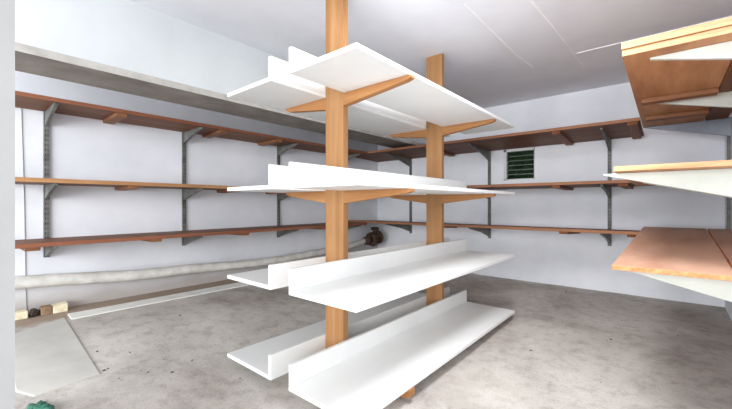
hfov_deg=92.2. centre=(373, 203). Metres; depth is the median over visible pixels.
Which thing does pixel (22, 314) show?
timber offcut
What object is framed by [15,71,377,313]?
wall
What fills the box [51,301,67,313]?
timber offcut
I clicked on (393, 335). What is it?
shelving rack
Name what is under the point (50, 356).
board
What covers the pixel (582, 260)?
wall
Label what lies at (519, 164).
window
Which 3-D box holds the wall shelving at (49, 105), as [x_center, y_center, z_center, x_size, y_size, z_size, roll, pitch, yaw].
[-1.665,-0.198,4.492,0.500,1.375,4.274,0,0,40]
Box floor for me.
[15,273,731,408]
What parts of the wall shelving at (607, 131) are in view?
shelf, shelf, shelf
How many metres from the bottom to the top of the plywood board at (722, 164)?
0.030 m
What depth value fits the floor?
2.76 m
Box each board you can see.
[15,317,99,396]
[614,160,731,185]
[621,16,731,49]
[705,60,731,120]
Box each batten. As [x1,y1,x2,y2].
[641,87,718,105]
[645,108,708,121]
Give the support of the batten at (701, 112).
attached to the shelf at (647, 78)
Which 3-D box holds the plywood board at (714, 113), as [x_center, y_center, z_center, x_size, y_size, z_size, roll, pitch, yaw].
[2.690,-0.869,2.628,0.165,0.037,2.480,0,0,40]
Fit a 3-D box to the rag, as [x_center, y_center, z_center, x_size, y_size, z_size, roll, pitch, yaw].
[-1.876,1.145,1.984,0.176,0.035,0.087,0,0,28]
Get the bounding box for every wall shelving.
[15,91,366,257]
[348,117,710,245]
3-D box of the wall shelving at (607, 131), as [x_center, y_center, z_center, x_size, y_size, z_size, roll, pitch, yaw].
[1.687,-0.178,5.091,4.887,1.437,0.890,0,0,40]
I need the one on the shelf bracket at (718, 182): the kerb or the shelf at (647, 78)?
the shelf at (647, 78)
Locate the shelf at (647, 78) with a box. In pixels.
[622,25,731,127]
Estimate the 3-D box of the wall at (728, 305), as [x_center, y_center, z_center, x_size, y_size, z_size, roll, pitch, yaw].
[2.292,-0.138,1.885,0.120,2.775,5.290,0,0,40]
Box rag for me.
[27,400,54,408]
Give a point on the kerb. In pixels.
(91, 312)
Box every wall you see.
[0,0,14,408]
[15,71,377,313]
[378,82,724,306]
[725,113,731,319]
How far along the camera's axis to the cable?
3.13 m
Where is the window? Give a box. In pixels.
[504,147,534,179]
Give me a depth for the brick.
3.15 m
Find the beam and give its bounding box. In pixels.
[15,0,425,147]
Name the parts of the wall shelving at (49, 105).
shelf, shelf, shelf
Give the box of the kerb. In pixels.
[68,282,249,319]
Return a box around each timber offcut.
[15,310,27,320]
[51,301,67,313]
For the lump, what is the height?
0.074 m
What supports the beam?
attached to the ceiling
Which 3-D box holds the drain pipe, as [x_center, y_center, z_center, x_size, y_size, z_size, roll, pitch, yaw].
[-1.500,0.648,4.837,0.294,0.433,5.021,0,0,40]
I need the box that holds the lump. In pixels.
[28,308,39,316]
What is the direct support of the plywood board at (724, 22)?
on the shelf at (647, 78)
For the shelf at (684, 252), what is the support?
on the shelf bracket at (718, 182)
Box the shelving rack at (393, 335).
[227,0,514,408]
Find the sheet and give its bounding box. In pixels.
[708,229,731,267]
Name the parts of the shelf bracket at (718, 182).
arm, arm, arm, arm, arm, arm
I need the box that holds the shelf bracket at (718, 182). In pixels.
[603,41,731,301]
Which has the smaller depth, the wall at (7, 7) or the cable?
the wall at (7, 7)
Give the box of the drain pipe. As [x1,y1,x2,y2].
[15,227,382,289]
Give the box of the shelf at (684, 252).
[612,227,731,280]
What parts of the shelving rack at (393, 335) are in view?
shelf, support arm, support arm, shelf, shelf, post, shelf, support arm, support arm, shelf, shelf, shelf, shelf, support arm, support arm, support arm, post, support arm, support arm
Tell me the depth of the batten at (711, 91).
2.69 m
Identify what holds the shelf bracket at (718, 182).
attached to the wall at (728, 305)
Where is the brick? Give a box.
[39,304,51,315]
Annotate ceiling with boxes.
[130,0,731,107]
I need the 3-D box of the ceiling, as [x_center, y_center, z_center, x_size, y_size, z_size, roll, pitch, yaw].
[1.303,-1.582,2.369,8.020,0.126,5.810,0,0,40]
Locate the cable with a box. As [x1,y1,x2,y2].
[21,109,26,309]

